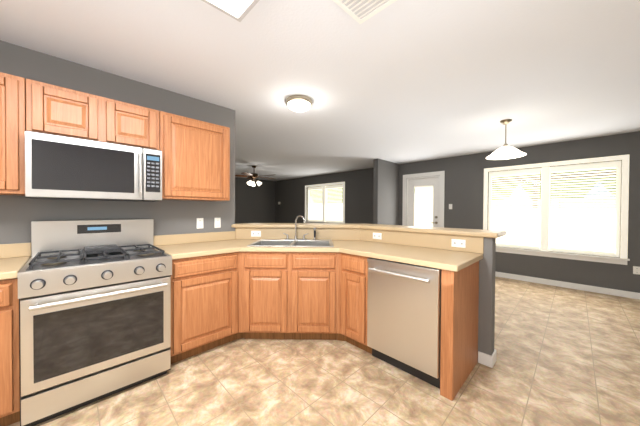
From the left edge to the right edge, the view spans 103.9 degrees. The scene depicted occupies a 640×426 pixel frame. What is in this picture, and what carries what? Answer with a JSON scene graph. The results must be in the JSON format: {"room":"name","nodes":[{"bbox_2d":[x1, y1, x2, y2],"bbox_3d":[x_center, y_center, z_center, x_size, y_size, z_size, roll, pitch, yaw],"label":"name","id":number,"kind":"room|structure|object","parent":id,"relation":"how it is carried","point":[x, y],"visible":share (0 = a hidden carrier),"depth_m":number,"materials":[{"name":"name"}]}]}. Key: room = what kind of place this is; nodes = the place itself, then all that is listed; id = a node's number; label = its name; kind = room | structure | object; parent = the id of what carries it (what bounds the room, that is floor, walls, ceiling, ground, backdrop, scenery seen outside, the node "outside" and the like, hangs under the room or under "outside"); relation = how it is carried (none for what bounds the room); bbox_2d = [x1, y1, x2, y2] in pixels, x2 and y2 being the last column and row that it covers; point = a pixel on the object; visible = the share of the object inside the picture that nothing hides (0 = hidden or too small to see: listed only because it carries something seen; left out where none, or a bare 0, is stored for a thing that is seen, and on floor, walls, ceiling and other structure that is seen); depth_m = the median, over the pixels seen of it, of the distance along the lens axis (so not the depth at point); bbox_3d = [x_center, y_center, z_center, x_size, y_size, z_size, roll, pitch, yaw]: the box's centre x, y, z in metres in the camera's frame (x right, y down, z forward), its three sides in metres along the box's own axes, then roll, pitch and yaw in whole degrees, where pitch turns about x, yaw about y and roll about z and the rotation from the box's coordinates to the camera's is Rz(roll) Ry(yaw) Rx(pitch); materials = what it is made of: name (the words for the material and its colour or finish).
{"room":"kitchen","nodes":[
{"label":"kitchen","id":0,"kind":"room"},
{"bbox_2d":[0,40,234,258],"bbox_3d":[-2.200,0.012,1.917,3.198,2.457,0.120,0,1,-44],"label":"wall","id":1,"kind":"structure","parent":0,"point":[19,214],"depth_m":2.19,"materials":[{"name":"grey paint"}]},
{"bbox_2d":[0,72,27,194],"bbox_3d":[-2.199,-0.506,1.591,0.449,0.760,0.330,0,1,-44],"label":"upper cabinet","id":2,"kind":"object","parent":1,"relation":"attached to","point":[13,89],"depth_m":1.60,"materials":[{"name":"brown wood"}]},
{"bbox_2d":[28,79,103,141],"bbox_3d":[-1.900,-0.709,1.881,0.378,0.358,0.330,0,1,-44],"label":"upper cabinet","id":3,"kind":"object","parent":1,"relation":"attached to","point":[52,109],"depth_m":1.76,"materials":[{"name":"brown wood"}]},
{"bbox_2d":[25,130,161,201],"bbox_3d":[-1.716,-0.314,1.966,0.752,0.423,0.467,0,1,-44],"label":"microwave","id":4,"kind":"object","parent":3,"relation":"attached to","point":[59,167],"visible":1,"depth_m":1.78,"materials":[{"name":"grey metal"}]},
{"bbox_2d":[0,232,235,259],"bbox_3d":[-2.009,0.270,2.008,2.796,0.099,0.018,0,1,-44],"label":"backsplash","id":5,"kind":"structure","parent":1,"relation":"attached to","point":[193,238],"depth_m":2.52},
{"bbox_2d":[104,97,163,151],"bbox_3d":[-1.630,-0.710,2.146,0.378,0.358,0.330,0,1,-44],"label":"upper cabinet","id":6,"kind":"object","parent":1,"relation":"attached to","point":[125,123],"depth_m":2.03,"materials":[{"name":"brown wood"}]},
{"bbox_2d":[162,112,229,200],"bbox_3d":[-1.269,-0.511,2.503,0.628,0.760,0.330,0,1,-44],"label":"upper cabinet","id":7,"kind":"object","parent":1,"relation":"attached to","point":[196,154],"depth_m":2.37,"materials":[{"name":"brown wood"}]},
{"bbox_2d":[197,218,202,228],"bbox_3d":[-1.298,0.112,2.713,0.070,0.115,0.008,0,1,-44],"label":"outlet","id":8,"kind":"object","parent":1,"relation":"attached to","point":[199,223],"visible":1,"depth_m":2.71,"materials":[{"name":"white plastic"}]},
{"bbox_2d":[214,218,220,227],"bbox_3d":[-1.162,0.111,2.846,0.070,0.115,0.008,0,1,-44],"label":"outlet","id":9,"kind":"object","parent":1,"relation":"attached to","point":[217,222],"visible":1,"depth_m":2.84,"materials":[{"name":"white plastic"}]},
{"bbox_2d":[235,177,274,223],"bbox_3d":[-3.547,-0.073,8.719,4.642,2.457,0.120,0,1,-44],"label":"wall","id":10,"kind":"structure","parent":0,"point":[255,203],"depth_m":9.64,"materials":[{"name":"grey paint"}]},
{"bbox_2d":[0,0,639,180],"bbox_3d":[-1.096,-1.284,4.014,7.960,0.100,10.240,0,1,-44],"label":"ceiling","id":11,"kind":"structure","parent":0,"point":[402,81],"depth_m":2.05,"materials":[{"name":"white paint"}]},
{"bbox_2d":[202,0,258,21],"bbox_3d":[-0.693,-1.151,0.826,1.220,0.087,0.600,0,1,-44],"label":"ceiling light","id":12,"kind":"object","parent":11,"relation":"attached to","point":[239,10],"visible":1,"depth_m":1.35,"materials":[{"name":"white plastic"}]},
{"bbox_2d":[235,166,274,185],"bbox_3d":[-1.755,-0.999,6.813,1.267,0.538,1.317,0,1,-44],"label":"ceiling fan","id":13,"kind":"object","parent":11,"relation":"hanging from","point":[253,176],"visible":0.98,"depth_m":6.71,"materials":[{"name":"brown metal"}]},
{"bbox_2d":[285,95,312,111],"bbox_3d":[-0.226,-1.161,2.706,0.294,0.104,0.294,0,1,-44],"label":"dome ceiling light","id":14,"kind":"object","parent":11,"relation":"attached to","point":[299,103],"visible":1,"depth_m":2.62,"materials":[{"name":"white glass"}]},
{"bbox_2d":[333,0,396,23],"bbox_3d":[0.249,-1.186,1.357,0.300,0.018,0.300,0,1,-44],"label":"ceiling vent","id":15,"kind":"object","parent":11,"relation":"in","point":[360,11],"visible":0.96,"depth_m":1.44,"materials":[{"name":"white metal"}]},
{"bbox_2d":[486,119,526,159],"bbox_3d":[2.424,-0.970,3.268,0.430,0.467,0.430,0,1,-44],"label":"pendant light","id":16,"kind":"object","parent":11,"relation":"hanging from","point":[505,151],"visible":1,"depth_m":3.25,"materials":[{"name":"white glass"}]},
{"bbox_2d":[8,276,639,425],"bbox_3d":[-1.111,1.263,4.043,7.960,0.080,10.240,0,1,-44],"label":"floor","id":17,"kind":"structure","parent":0,"point":[567,356],"depth_m":1.85,"materials":[{"name":"tile"}]},
{"bbox_2d":[0,276,19,425],"bbox_3d":[-2.147,0.810,1.437,0.599,0.872,0.600,0,1,-44],"label":"base cabinet","id":18,"kind":"object","parent":17,"relation":"on","point":[9,301],"depth_m":1.41,"materials":[{"name":"brown wood"}]},
{"bbox_2d":[0,256,30,279],"bbox_3d":[-2.364,0.348,1.229,1.198,0.042,0.637,0,1,-44],"label":"countertop","id":19,"kind":"structure","parent":18,"relation":"on","point":[11,265],"depth_m":1.56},
{"bbox_2d":[18,219,171,425],"bbox_3d":[-1.618,0.654,1.871,0.754,1.180,0.758,0,1,-44],"label":"range","id":20,"kind":"object","parent":17,"relation":"on","point":[94,297],"visible":1,"depth_m":1.64,"materials":[{"name":"silver metal"}]},
{"bbox_2d":[171,264,239,363],"bbox_3d":[-1.179,0.805,2.386,0.584,0.872,0.600,0,1,-44],"label":"base cabinet","id":21,"kind":"object","parent":17,"relation":"on","point":[204,317],"depth_m":2.12,"materials":[{"name":"brown wood"}]},
{"bbox_2d":[153,232,482,339],"bbox_3d":[-0.127,0.350,2.247,1.895,0.042,2.314,0,1,-44],"label":"countertop","id":22,"kind":"structure","parent":21,"relation":"on","point":[322,292],"depth_m":2.36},
{"bbox_2d":[247,239,333,246],"bbox_3d":[-0.283,0.414,2.687,0.840,0.199,0.560,0,1,1],"label":"sink","id":23,"kind":"object","parent":22,"relation":"in","point":[292,243],"visible":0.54,"depth_m":2.84,"materials":[{"name":"silver metal"}]},
{"bbox_2d":[283,215,315,239],"bbox_3d":[-0.232,0.169,2.898,0.285,0.286,0.292,0,1,-44],"label":"faucet","id":24,"kind":"object","parent":22,"relation":"on","point":[288,238],"visible":1,"depth_m":2.89,"materials":[{"name":"silver metal"}]},
{"bbox_2d":[240,300,243,338],"bbox_3d":[-0.740,0.806,2.509,0.213,0.872,0.297,0,1,-44],"label":"base cabinet","id":25,"kind":"object","parent":17,"relation":"on","point":[241,301],"depth_m":2.39,"materials":[{"name":"brown wood"}]},
{"bbox_2d":[241,243,337,339],"bbox_3d":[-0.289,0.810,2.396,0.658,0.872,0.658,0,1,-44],"label":"base cabinet","id":26,"kind":"object","parent":17,"relation":"on","point":[257,324],"depth_m":2.38,"materials":[{"name":"brown wood"}]},
{"bbox_2d":[332,336,339,339],"bbox_3d":[0.149,0.810,2.644,0.476,0.872,0.441,0,1,-44],"label":"base cabinet","id":27,"kind":"object","parent":17,"relation":"on","point":[333,337],"depth_m":2.46,"materials":[{"name":"brown wood"}]},
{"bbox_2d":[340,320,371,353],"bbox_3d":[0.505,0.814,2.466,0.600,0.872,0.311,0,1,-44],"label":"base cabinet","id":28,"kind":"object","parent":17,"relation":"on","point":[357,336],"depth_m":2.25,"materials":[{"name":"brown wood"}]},
{"bbox_2d":[367,257,441,388],"bbox_3d":[0.788,0.820,2.106,0.626,0.872,0.592,0,1,-44],"label":"dishwasher","id":29,"kind":"object","parent":17,"relation":"on","point":[403,316],"visible":0.73,"depth_m":1.89,"materials":[{"name":"grey metal"}]},
{"bbox_2d":[246,228,495,354],"bbox_3d":[0.193,0.717,2.609,1.180,1.060,2.500,0,1,-44],"label":"wall","id":30,"kind":"structure","parent":0,"point":[486,319],"depth_m":2.08,"materials":[{"name":"grey paint"}]},
{"bbox_2d":[251,231,260,236],"bbox_3d":[-0.762,0.247,2.978,0.115,0.070,0.008,0,1,1],"label":"outlet","id":31,"kind":"object","parent":30,"relation":"attached to","point":[255,233],"visible":1,"depth_m":2.98,"materials":[{"name":"white plastic"}]},
{"bbox_2d":[373,233,381,239],"bbox_3d":[0.638,0.257,2.799,0.008,0.070,0.115,0,1,-44],"label":"outlet","id":32,"kind":"object","parent":30,"relation":"attached to","point":[377,235],"visible":1,"depth_m":2.79,"materials":[{"name":"white plastic"}]},
{"bbox_2d":[451,239,465,247],"bbox_3d":[1.219,0.268,2.207,0.008,0.070,0.115,0,1,-44],"label":"outlet","id":33,"kind":"object","parent":30,"relation":"attached to","point":[458,243],"visible":1,"depth_m":2.20,"materials":[{"name":"white plastic"}]},
{"bbox_2d":[478,349,496,367],"bbox_3d":[0.972,1.205,2.574,0.146,0.095,1.373,0,1,-44],"label":"baseboard","id":34,"kind":"structure","parent":30,"relation":"attached to","point":[487,360],"depth_m":2.07,"materials":[{"name":"white"}]},
{"bbox_2d":[373,159,398,224],"bbox_3d":[1.614,-0.012,6.076,0.968,2.457,0.120,0,1,-44],"label":"wall","id":35,"kind":"structure","parent":0,"point":[385,192],"depth_m":5.93,"materials":[{"name":"grey paint"}]},
{"bbox_2d":[275,131,639,292],"bbox_3d":[1.703,-0.019,6.780,0.140,2.457,10.240,0,1,-44],"label":"wall","id":36,"kind":"structure","parent":0,"point":[464,187],"depth_m":4.85,"materials":[{"name":"grey paint"}]},
{"bbox_2d":[305,182,344,222],"bbox_3d":[0.139,-0.285,8.323,0.160,1.365,1.880,0,1,-44],"label":"window","id":37,"kind":"structure","parent":36,"relation":"in","point":[324,211],"depth_m":8.26,"materials":[{"name":"white plastic"}]},
{"bbox_2d":[402,171,444,227],"bbox_3d":[2.466,0.138,5.983,0.147,2.170,0.990,0,1,-44],"label":"back door","id":38,"kind":"structure","parent":36,"relation":"in","point":[434,180],"depth_m":5.91,"materials":[{"name":"white wood"}]},
{"bbox_2d":[414,185,432,226],"bbox_3d":[2.474,0.158,5.991,0.024,1.639,0.458,0,1,-44],"label":"door window","id":39,"kind":"structure","parent":38,"relation":"attached to","point":[419,214],"depth_m":5.98,"materials":[{"name":"white glass"}]},
{"bbox_2d":[483,154,629,264],"bbox_3d":[3.971,-0.058,4.416,0.160,1.645,1.890,0,1,-44],"label":"window","id":40,"kind":"structure","parent":36,"relation":"in","point":[546,227],"depth_m":4.25,"materials":[{"name":"white plastic"}]},
{"bbox_2d":[495,271,639,299],"bbox_3d":[3.935,1.202,4.395,0.018,0.095,3.360,0,1,-44],"label":"baseboard","id":41,"kind":"structure","parent":36,"relation":"attached to","point":[621,293],"depth_m":4.13,"materials":[{"name":"white wood"}]},
{"bbox_2d":[633,266,639,274],"bbox_3d":[4.647,0.842,3.673,0.008,0.115,0.070,0,1,-44],"label":"electrical outlet","id":42,"kind":"object","parent":36,"relation":"attached to","point":[636,269],"visible":1,"depth_m":3.67,"materials":[{"name":"white plastic"}]},
{"label":"outside","id":43,"kind":"structure","parent":0,"visible":0},
{"bbox_3d":[14.351,1.289,18.082,33.740,0.140,60.000,0,1,-44],"label":"ground","id":44,"kind":"structure","parent":43,"visible":0},
{"bbox_2d":[310,167,615,202],"bbox_3d":[9.988,-3.105,12.469,4.814,8.800,37.600,0,1,-44],"label":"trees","id":45,"kind":"object","parent":44,"relation":"on","point":[313,195],"depth_m":11.31,"materials":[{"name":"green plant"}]},
{"bbox_2d":[414,199,615,225],"bbox_3d":[7.127,0.370,10.998,0.030,1.850,27.980,0,1,-44],"label":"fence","id":46,"kind":"object","parent":44,"relation":"on","point":[538,205],"depth_m":9.37,"materials":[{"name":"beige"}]},
{"bbox_2d":[492,170,615,207],"bbox_3d":[4.923,0.018,6.009,3.340,2.560,5.610,0,1,-44],"label":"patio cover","id":47,"kind":"object","parent":44,"relation":"on","point":[553,178],"depth_m":6.95,"materials":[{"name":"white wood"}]}
]}

